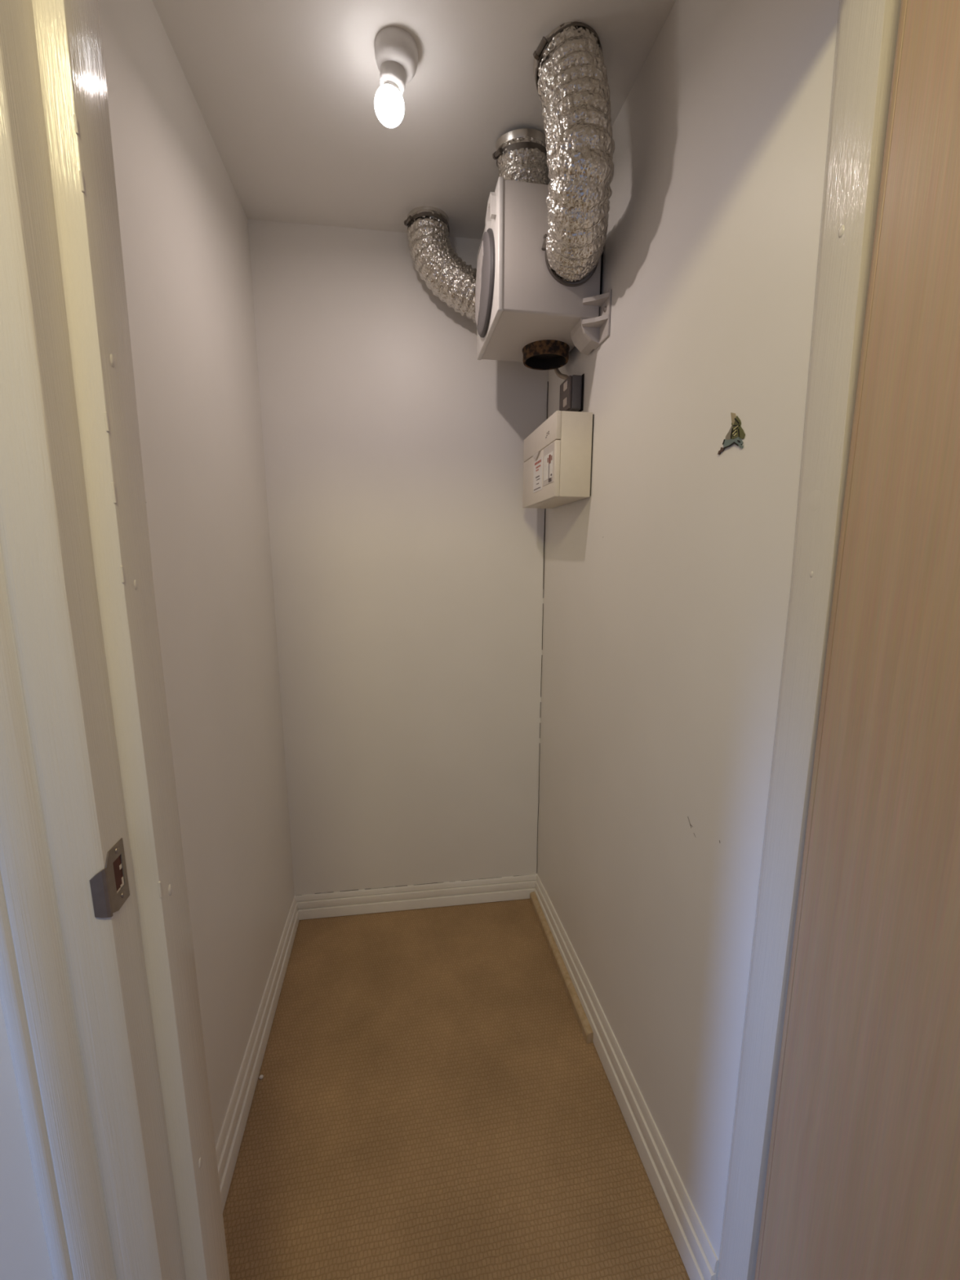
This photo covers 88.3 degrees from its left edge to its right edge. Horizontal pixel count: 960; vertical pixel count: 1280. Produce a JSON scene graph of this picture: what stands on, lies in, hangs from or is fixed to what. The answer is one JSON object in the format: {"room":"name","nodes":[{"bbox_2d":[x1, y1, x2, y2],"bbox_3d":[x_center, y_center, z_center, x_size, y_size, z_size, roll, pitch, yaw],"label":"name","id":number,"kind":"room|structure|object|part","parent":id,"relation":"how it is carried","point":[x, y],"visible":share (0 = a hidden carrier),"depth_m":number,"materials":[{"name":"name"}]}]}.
{"room":"utility closet","nodes":[
{"label":"utility closet","id":0,"kind":"room"},
{"bbox_2d":[0,998,53,1279],"bbox_3d":[-0.452,0.102,0.505,3.300,2.400,0.110,-2,10,-10],"label":"wall","id":1,"kind":"structure","parent":0,"point":[24,1251],"depth_m":0.53,"materials":[{"name":"paint"}]},
{"bbox_2d":[0,35,162,1279],"bbox_3d":[-0.417,0.224,0.477,0.108,2.170,0.044,-2,10,-10],"label":"trim","id":2,"kind":"structure","parent":1,"relation":"attached to","point":[60,995],"depth_m":0.46,"materials":[{"name":"paint"}]},
{"bbox_2d":[0,0,230,1279],"bbox_3d":[-0.373,0.264,0.552,0.050,2.066,0.145,-2,10,-10],"label":"trim","id":3,"kind":"structure","parent":1,"relation":"attached to","point":[53,55],"depth_m":0.48,"materials":[{"name":"paint"}]},
{"bbox_3d":[-0.365,0.239,0.492,0.012,0.066,0.039,2,10,9],"label":"strike plate","id":4,"kind":"part","parent":3,"relation":"part of","materials":[{"name":"metal"}]},
{"bbox_2d":[754,0,959,1279],"bbox_3d":[0.510,0.308,0.235,0.037,2.063,0.856,-2,10,-10],"label":"door","id":5,"kind":"structure","parent":1,"relation":"in","point":[863,1178],"depth_m":0.52,"materials":[{"name":"brown wood"}]},
{"bbox_2d":[97,0,294,1146],"bbox_3d":[-0.677,-0.020,1.220,0.100,2.400,1.395,-2,10,-10],"label":"wall","id":6,"kind":"structure","parent":0,"point":[184,223],"depth_m":1.10,"materials":[{"name":"paint"}]},
{"bbox_2d":[215,896,299,1211],"bbox_3d":[-0.605,1.109,1.324,0.016,0.134,1.195,-2,10,-10],"label":"baseboard","id":7,"kind":"structure","parent":6,"relation":"attached to","point":[229,1140],"depth_m":1.29,"materials":[{"name":"paint"}]},
{"bbox_2d":[247,218,548,895],"bbox_3d":[-0.254,-0.131,1.872,1.156,2.400,0.234,-2,10,-10],"label":"wall","id":8,"kind":"structure","parent":0,"point":[407,558],"depth_m":1.75,"materials":[{"name":"paint"}]},
{"bbox_2d":[294,874,537,919],"bbox_3d":[-0.238,1.020,1.963,0.957,0.096,0.016,-1,10,-8],"label":"baseboard","id":9,"kind":"structure","parent":8,"relation":"attached to","point":[320,905],"depth_m":1.96,"materials":[{"name":"paint"}]},
{"bbox_2d":[151,0,675,239],"bbox_3d":[-0.384,-1.043,-0.091,3.300,0.060,3.700,-2,10,-10],"label":"ceiling","id":10,"kind":"structure","parent":0,"point":[284,91],"depth_m":1.09,"materials":[{"name":"paint"}]},
{"bbox_2d":[373,26,417,128],"bbox_3d":[-0.172,-1.136,1.014,0.091,0.129,0.087,-2,10,-10],"label":"ceiling light","id":11,"kind":"object","parent":10,"relation":"attached to","point":[396,51],"visible":1,"depth_m":0.99,"materials":[{"name":"plastic"}]},
{"bbox_3d":[-0.184,-1.129,1.017,0.044,0.018,0.045,-2,10,-10],"label":"light bulb","id":12,"kind":"part","parent":11,"relation":"part of","materials":[{"name":"white glass"}]},
{"bbox_2d":[404,205,476,323],"bbox_3d":[-0.028,-1.118,1.555,0.412,0.362,0.152,-2,10,-10],"label":"duct","id":13,"kind":"object","parent":10,"relation":"hanging from","point":[449,278],"visible":0.55,"depth_m":1.49,"materials":[{"name":"silver metal"}]},
{"bbox_2d":[492,128,548,184],"bbox_3d":[0.111,-1.174,1.265,0.130,0.165,0.168,4,10,20],"label":"duct","id":14,"kind":"object","parent":10,"relation":"hanging from","point":[520,154],"visible":0.51,"depth_m":1.21,"materials":[{"name":"silver metal"}]},
{"bbox_2d":[533,21,614,286],"bbox_3d":[0.201,-1.050,1.085,0.172,0.377,0.284,1,10,7],"label":"duct","id":15,"kind":"object","parent":10,"relation":"hanging from","point":[570,69],"visible":1,"depth_m":0.98,"materials":[{"name":"silver metal"}]},
{"bbox_2d":[222,898,689,1279],"bbox_3d":[-0.387,1.381,0.324,3.300,0.060,3.700,-2,10,-10],"label":"floor","id":16,"kind":"structure","parent":0,"point":[432,1100],"depth_m":1.21,"materials":[{"name":"carpet"}]},
{"bbox_2d":[529,891,593,1043],"bbox_3d":[0.265,1.095,1.720,0.019,0.034,0.614,-2,10,-10],"label":"batten","id":17,"kind":"object","parent":16,"relation":"on","point":[584,1025],"visible":1,"depth_m":1.63,"materials":[{"name":"brown wood"}]},
{"bbox_2d":[537,0,839,1274],"bbox_3d":[0.365,-0.048,1.390,0.100,2.400,1.406,-2,10,-10],"label":"wall","id":18,"kind":"structure","parent":0,"point":[667,586],"depth_m":0.93,"materials":[{"name":"paint"}]},
{"bbox_2d":[475,176,611,370],"bbox_3d":[0.146,-0.969,1.358,0.290,0.375,0.388,-2,10,-10],"label":"ventilation unit","id":19,"kind":"object","parent":18,"relation":"attached to","point":[522,313],"visible":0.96,"depth_m":1.24,"materials":[{"name":"plastic"}]},
{"bbox_3d":[0.024,-0.981,1.349,0.014,0.291,0.320,-2,10,-10],"label":"plate","id":20,"kind":"part","parent":19,"relation":"part of","materials":[{"name":"white plastic"}]},
{"bbox_2d":[554,368,568,379],"bbox_3d":[0.247,-0.812,1.495,0.014,0.096,0.121,-2,10,-13],"label":"power cable","id":21,"kind":"object","parent":19,"relation":"attached to","point":[557,371],"visible":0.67,"depth_m":1.50,"materials":[{"name":"white plastic"}]},
{"bbox_3d":[0.283,-0.989,1.393,0.008,0.263,0.292,-2,10,-10],"label":"plate","id":22,"kind":"part","parent":19,"relation":"part of","materials":[{"name":"white plastic"}]},
{"bbox_2d":[522,410,593,508],"bbox_3d":[0.225,-0.531,1.508,0.110,0.221,0.345,-2,10,-10],"label":"box","id":23,"kind":"object","parent":18,"relation":"attached to","point":[557,455],"visible":1,"depth_m":1.35,"materials":[{"name":"beige plastic"}]},
{"bbox_3d":[0.181,-0.494,1.506,0.014,0.147,0.345,-2,10,-10],"label":"lid","id":24,"kind":"part","parent":23,"relation":"part of","materials":[{"name":"plastic"}]},
{"bbox_2d":[559,373,584,411],"bbox_3d":[0.264,-0.710,1.443,0.045,0.097,0.096,-2,10,-10],"label":"switch","id":25,"kind":"object","parent":18,"relation":"attached to","point":[571,390],"visible":0.88,"depth_m":1.41,"materials":[{"name":"grey plastic"}]},
{"bbox_3d":[0.249,-0.710,1.441,0.008,0.088,0.086,-2,10,-10],"label":"plate","id":26,"kind":"part","parent":25,"relation":"part of","materials":[{"name":"grey plastic"}]},
{"bbox_3d":[0.285,-0.711,1.447,0.002,0.097,0.096,-2,10,-10],"label":"plate","id":27,"kind":"part","parent":25,"relation":"part of","materials":[{"name":"black plastic"}]},
{"bbox_2d":[534,874,718,1279],"bbox_3d":[0.325,1.087,1.466,0.016,0.132,1.162,-2,10,-10],"label":"baseboard","id":28,"kind":"structure","parent":18,"relation":"attached to","point":[700,1260],"depth_m":1.15,"materials":[{"name":"paint"}]},
{"bbox_2d":[717,412,745,454],"bbox_3d":[0.405,-0.335,0.794,0.003,0.062,0.063,-2,10,-10],"label":"sticker","id":29,"kind":"object","parent":18,"relation":"attached to","point":[735,430],"visible":1,"depth_m":0.79,"materials":[{"name":"multicoloured paper"}]},
{"bbox_2d":[716,0,901,1279],"bbox_3d":[0.453,0.241,0.693,0.051,2.066,0.141,-2,10,-10],"label":"trim","id":30,"kind":"structure","parent":18,"relation":"attached to","point":[867,30],"depth_m":0.63,"materials":[{"name":"paint"}]}
]}

